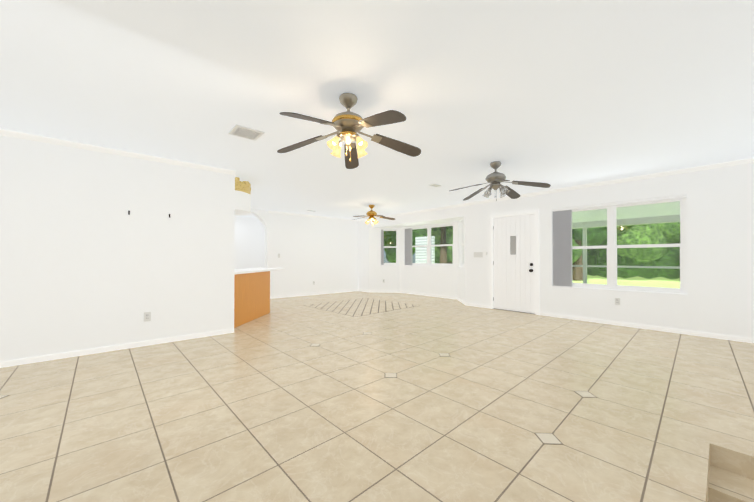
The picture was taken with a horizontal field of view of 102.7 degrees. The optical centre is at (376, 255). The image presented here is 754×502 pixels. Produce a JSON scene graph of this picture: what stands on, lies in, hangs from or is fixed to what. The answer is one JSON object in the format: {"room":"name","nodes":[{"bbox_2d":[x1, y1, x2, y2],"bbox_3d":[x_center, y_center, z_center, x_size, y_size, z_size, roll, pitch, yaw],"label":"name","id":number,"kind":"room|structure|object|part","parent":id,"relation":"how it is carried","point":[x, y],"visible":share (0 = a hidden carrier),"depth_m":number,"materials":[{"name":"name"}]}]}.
{"room":"empty living room","nodes":[
{"label":"empty living room","id":0,"kind":"room"},
{"bbox_2d":[0,135,234,361],"bbox_3d":[-4.192,-0.076,2.902,5.260,2.440,0.150,0,-1,-41],"label":"wall","id":1,"kind":"structure","parent":0,"point":[87,261],"depth_m":3.62,"materials":[{"name":"paint"}]},
{"bbox_2d":[0,328,233,367],"bbox_3d":[-4.140,1.113,2.831,5.260,0.060,0.008,0,-1,-41],"label":"baseboard","id":2,"kind":"structure","parent":1,"relation":"attached to","point":[154,342],"depth_m":3.61,"materials":[{"name":"white wood"}]},
{"bbox_2d":[0,129,235,174],"bbox_3d":[-4.127,-1.270,2.839,5.260,0.055,0.045,0,-1,-41],"label":"crown molding","id":3,"kind":"structure","parent":1,"relation":"attached to","point":[21,135],"depth_m":3.61,"materials":[{"name":"white wood"}]},
{"bbox_2d":[144,312,150,321],"bbox_3d":[-2.950,0.783,3.874,0.075,0.120,0.006,0,-1,-41],"label":"electrical outlet","id":4,"kind":"object","parent":1,"relation":"attached to","point":[147,316],"visible":1,"depth_m":3.87,"materials":[{"name":"white plastic"}]},
{"bbox_2d":[235,190,250,214],"bbox_3d":[-2.923,-0.880,4.649,1.860,0.300,0.800,0,-1,-41],"label":"soffit","id":5,"kind":"structure","parent":1,"relation":"attached to","point":[242,203],"depth_m":4.88,"materials":[{"name":"paint"}]},
{"bbox_2d":[235,177,250,194],"bbox_3d":[-2.361,-1.137,5.099,0.433,0.217,0.738,0,-1,-41],"label":"garland","id":6,"kind":"object","parent":5,"relation":"on","point":[244,186],"visible":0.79,"depth_m":4.85,"materials":[{"name":"gold metal"}]},
{"bbox_2d":[234,216,264,268],"bbox_3d":[-4.601,-0.018,9.251,3.700,2.440,0.150,0,-1,-41],"label":"wall","id":7,"kind":"structure","parent":0,"point":[249,242],"depth_m":9.61,"materials":[{"name":"paint"}]},
{"bbox_2d":[251,209,357,296],"bbox_3d":[-4.495,-0.037,7.185,10.440,2.440,0.200,0,-1,-41],"label":"wall","id":8,"kind":"structure","parent":0,"point":[322,253],"depth_m":9.18,"materials":[{"name":"paint"}]},
{"bbox_2d":[268,211,357,221],"bbox_3d":[-1.851,-1.209,9.344,3.090,0.055,0.045,0,-1,-41],"label":"crown molding","id":9,"kind":"structure","parent":8,"relation":"attached to","point":[275,212],"depth_m":9.19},
{"bbox_2d":[270,289,357,298],"bbox_3d":[-1.837,1.173,9.359,3.160,0.060,0.008,0,-1,-41],"label":"baseboard","id":10,"kind":"structure","parent":8,"relation":"attached to","point":[307,294],"depth_m":9.21,"materials":[{"name":"white wood"}]},
{"bbox_2d":[0,291,753,501],"bbox_3d":[-1.436,1.605,4.133,11.450,0.900,12.100,0,-1,-41],"label":"floor","id":11,"kind":"structure","parent":0,"point":[273,405],"depth_m":2.16,"materials":[{"name":"tile"}]},
{"bbox_2d":[234,272,269,327],"bbox_3d":[-2.533,0.738,5.542,1.448,0.860,1.411,0,-1,-41],"label":"base cabinet","id":12,"kind":"object","parent":11,"relation":"on","point":[251,294],"depth_m":5.38,"materials":[{"name":"brown wood"}]},
{"bbox_2d":[234,268,283,275],"bbox_3d":[-2.535,0.289,5.893,2.068,0.040,2.068,0,-1,-41],"label":"countertop","id":13,"kind":"structure","parent":12,"relation":"on","point":[248,271],"depth_m":5.61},
{"bbox_2d":[0,332,594,443],"bbox_3d":[-0.663,1.138,2.431,3.788,0.002,3.261,0,-1,-41],"label":"tiles","id":14,"kind":"structure","parent":11,"relation":"on","point":[548,438],"depth_m":2.44,"materials":[{"name":"beige tile"}]},
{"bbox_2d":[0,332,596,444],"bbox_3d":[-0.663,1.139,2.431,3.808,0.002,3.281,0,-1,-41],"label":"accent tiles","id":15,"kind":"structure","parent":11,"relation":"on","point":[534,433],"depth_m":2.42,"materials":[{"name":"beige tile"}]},
{"bbox_2d":[305,298,417,316],"bbox_3d":[-0.370,1.182,7.170,2.029,0.002,2.016,0,-1,-41],"label":"floor","id":16,"kind":"structure","parent":11,"relation":"on","point":[359,307],"depth_m":7.02,"materials":[{"name":"tile"}]},
{"bbox_2d":[0,0,753,219],"bbox_3d":[-1.436,-1.345,4.160,11.450,0.120,12.100,0,-1,-41],"label":"ceiling","id":17,"kind":"structure","parent":0,"point":[555,94],"depth_m":2.33,"materials":[{"name":"paint"}]},
{"bbox_2d":[228,124,264,140],"bbox_3d":[-1.372,-1.288,3.166,0.280,0.012,0.280,0,-1,-41],"label":"ceiling vent","id":18,"kind":"object","parent":17,"relation":"in","point":[245,132],"visible":1,"depth_m":3.15,"materials":[{"name":"white metal"}]},
{"bbox_2d":[277,93,420,168],"bbox_3d":[-0.214,-1.036,2.430,1.258,0.527,1.225,0,-1,-41],"label":"fan","id":19,"kind":"object","parent":17,"relation":"hanging from","point":[348,125],"visible":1,"depth_m":2.42,"materials":[{"name":"brown wood"}]},
{"bbox_3d":[-0.234,-0.847,2.470,0.053,0.150,0.015,0,-1,-41],"label":"chain","id":20,"kind":"part","parent":19,"relation":"part of","materials":[{"name":"gold metal"}]},
{"bbox_2d":[353,205,394,224],"bbox_3d":[-0.153,-0.990,7.426,1.120,0.527,1.144,0,-1,-41],"label":"fan","id":21,"kind":"object","parent":17,"relation":"hanging from","point":[371,214],"visible":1,"depth_m":7.40,"materials":[{"name":"gold metal"}]},
{"bbox_2d":[449,161,550,200],"bbox_3d":[1.678,-1.020,4.194,1.208,0.527,1.259,0,-1,-41],"label":"fan","id":22,"kind":"object","parent":17,"relation":"hanging from","point":[495,179],"visible":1,"depth_m":4.10,"materials":[{"name":"grey metal"}]},
{"bbox_2d":[369,206,464,227],"bbox_3d":[1.197,-1.086,8.849,0.710,0.310,3.620,0,-1,-41],"label":"wall","id":23,"kind":"structure","parent":0,"point":[454,214],"depth_m":8.36,"materials":[{"name":"paint"}]},
{"bbox_2d":[358,163,753,338],"bbox_3d":[2.509,-0.034,7.490,0.910,2.440,8.960,0,-1,-41],"label":"wall","id":24,"kind":"structure","parent":0,"point":[719,299],"depth_m":4.80,"materials":[{"name":"paint"}]},
{"bbox_2d":[381,228,398,265],"bbox_3d":[0.421,-0.291,9.994,0.590,1.240,0.133,0,-1,4],"label":"bay window","id":25,"kind":"structure","parent":24,"relation":"in","point":[392,247],"depth_m":9.98,"materials":[{"name":"white plastic"}]},
{"bbox_3d":[0.423,-0.293,10.030,0.351,1.125,0.351,0,-1,-41],"label":"glass","id":26,"kind":"part","parent":25,"relation":"part of","materials":[{"name":"white"}]},
{"bbox_2d":[405,223,452,266],"bbox_3d":[1.549,-0.299,9.083,0.133,1.240,1.860,0,-1,-41],"label":"bay window","id":27,"kind":"structure","parent":24,"relation":"in","point":[409,246],"depth_m":9.15,"materials":[{"name":"white plastic"}]},
{"bbox_3d":[1.575,-0.301,9.107,0.016,1.125,1.750,0,-1,-41],"label":"glass","id":28,"kind":"part","parent":27,"relation":"part of","materials":[{"name":"white"}]},
{"bbox_2d":[370,291,488,307],"bbox_3d":[1.395,1.166,8.596,0.718,0.060,4.230,0,-1,-41],"label":"baseboard","id":29,"kind":"structure","parent":24,"relation":"attached to","point":[469,304],"depth_m":8.74,"materials":[{"name":"white wood"}]},
{"bbox_2d":[459,219,463,267],"bbox_3d":[2.223,-0.312,7.740,0.133,1.240,0.600,0,-1,4],"label":"bay window","id":30,"kind":"structure","parent":24,"relation":"in","point":[462,261],"depth_m":7.99,"materials":[{"name":"white plastic"}]},
{"bbox_2d":[474,252,482,256],"bbox_3d":[2.349,-0.030,6.977,0.005,0.095,0.203,0,-1,-41],"label":"light switch","id":31,"kind":"object","parent":24,"relation":"attached to","point":[477,254],"visible":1,"depth_m":6.97,"materials":[{"name":"white plastic"}]},
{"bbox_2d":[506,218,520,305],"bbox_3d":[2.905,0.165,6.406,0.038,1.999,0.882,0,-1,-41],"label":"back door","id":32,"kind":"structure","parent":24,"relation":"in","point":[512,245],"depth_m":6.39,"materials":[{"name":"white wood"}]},
{"bbox_2d":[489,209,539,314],"bbox_3d":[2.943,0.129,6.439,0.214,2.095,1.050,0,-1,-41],"label":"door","id":33,"kind":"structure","parent":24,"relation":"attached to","point":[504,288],"depth_m":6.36,"materials":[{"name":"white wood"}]},
{"bbox_2d":[358,158,753,221],"bbox_3d":[2.215,-1.230,7.111,0.045,0.055,8.760,0,-1,-41],"label":"crown molding","id":34,"kind":"structure","parent":24,"relation":"attached to","point":[751,160],"depth_m":5.16,"materials":[{"name":"white wood"}]},
{"bbox_2d":[615,298,619,304],"bbox_3d":[4.026,0.763,5.050,0.006,0.120,0.075,0,-1,-41],"label":"electrical outlet","id":35,"kind":"object","parent":24,"relation":"attached to","point":[617,301],"visible":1,"depth_m":5.05,"materials":[{"name":"white plastic"}]},
{"bbox_2d":[552,198,687,295],"bbox_3d":[4.021,-0.155,5.173,0.133,1.500,1.820,0,-1,-41],"label":"window","id":36,"kind":"structure","parent":24,"relation":"in","point":[612,246],"depth_m":5.01,"materials":[{"name":"white plastic"}]},
{"bbox_2d":[552,194,686,211],"bbox_3d":[3.998,-0.882,5.160,0.050,0.043,1.812,0,-1,-41],"label":"blind headrail","id":37,"kind":"object","parent":36,"relation":"attached to","point":[629,202],"visible":0.93,"depth_m":5.00,"materials":[{"name":"white plastic"}]},
{"bbox_2d":[553,210,572,286],"bbox_3d":[3.510,-0.142,5.713,0.062,1.424,0.318,0,-1,-41],"label":"vane","id":38,"kind":"object","parent":37,"relation":"hanging from","point":[562,248],"visible":0.98,"depth_m":5.70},
{"bbox_3d":[4.048,-0.158,5.197,0.016,1.385,1.710,0,-1,-41],"label":"glass","id":39,"kind":"part","parent":36,"relation":"part of","materials":[{"name":"white"}]},
{"bbox_2d":[540,312,753,342],"bbox_3d":[4.158,1.132,4.896,0.008,0.060,2.840,0,-1,-41],"label":"baseboard","id":40,"kind":"structure","parent":24,"relation":"attached to","point":[741,339],"depth_m":4.67,"materials":[{"name":"white wood"}]},
{"label":"outside","id":41,"kind":"structure","parent":0,"visible":0},
{"bbox_2d":[573,274,679,287],"bbox_3d":[29.610,1.692,32.396,72.200,0.050,110.000,0,-1,-41],"label":"lawn","id":42,"kind":"structure","parent":41,"point":[673,283],"depth_m":17.98,"materials":[{"name":"plant"}]},
{"bbox_2d":[384,229,426,262],"bbox_3d":[0.999,-2.672,18.213,4.945,8.395,4.132,0,-1,-41],"label":"tree","id":43,"kind":"object","parent":42,"relation":"on","point":[391,255],"depth_m":17.28,"materials":[{"name":"green plant"}]},
{"bbox_2d":[415,236,434,262],"bbox_3d":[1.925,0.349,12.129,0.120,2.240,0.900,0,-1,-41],"label":"shed","id":44,"kind":"object","parent":42,"relation":"on","point":[422,258],"depth_m":12.14,"materials":[{"name":"white wood"}]},
{"bbox_2d":[425,226,452,261],"bbox_3d":[6.577,-4.319,23.608,10.020,11.789,9.660,0,-1,-41],"label":"tree","id":45,"kind":"object","parent":42,"relation":"on","point":[437,258],"depth_m":19.51,"materials":[{"name":"green plant"}]},
{"bbox_2d":[431,227,452,263],"bbox_3d":[4.405,-2.752,17.396,5.820,8.539,5.115,0,-1,-41],"label":"tree","id":46,"kind":"object","parent":42,"relation":"on","point":[447,234],"depth_m":17.57,"materials":[{"name":"green plant"}]},
{"bbox_2d":[435,238,679,279],"bbox_3d":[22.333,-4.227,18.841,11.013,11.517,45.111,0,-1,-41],"label":"tree","id":47,"kind":"object","parent":42,"relation":"on","point":[668,258],"depth_m":19.25,"materials":[{"name":"green plant"}]},
{"bbox_2d":[572,238,582,280],"bbox_3d":[12.662,-3.400,19.062,6.743,9.865,6.568,0,-1,-41],"label":"tree","id":48,"kind":"object","parent":42,"relation":"on","point":[577,260],"depth_m":18.49,"materials":[{"name":"green plant"}]},
{"bbox_3d":[12.662,-3.837,19.066,6.743,8.990,6.568,0,-1,-41],"label":"crown","id":49,"kind":"part","parent":48,"relation":"part of","materials":[{"name":"green plant"}]},
{"bbox_2d":[572,227,606,245],"bbox_3d":[11.547,-2.868,21.181,6.812,8.841,8.314,0,-1,-41],"label":"tree","id":50,"kind":"object","parent":42,"relation":"on","point":[594,239],"depth_m":18.01,"materials":[{"name":"green plant"}]},
{"bbox_2d":[572,201,679,282],"bbox_3d":[6.651,0.057,6.534,5.430,2.720,7.250,0,-1,-41],"label":"porch","id":51,"kind":"object","parent":42,"relation":"on","point":[629,218],"depth_m":8.47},
{"bbox_2d":[617,222,679,262],"bbox_3d":[18.767,-2.917,18.271,6.068,8.885,7.226,0,-1,-41],"label":"tree","id":52,"kind":"object","parent":42,"relation":"on","point":[655,234],"depth_m":17.83,"materials":[{"name":"green plant"}]}
]}

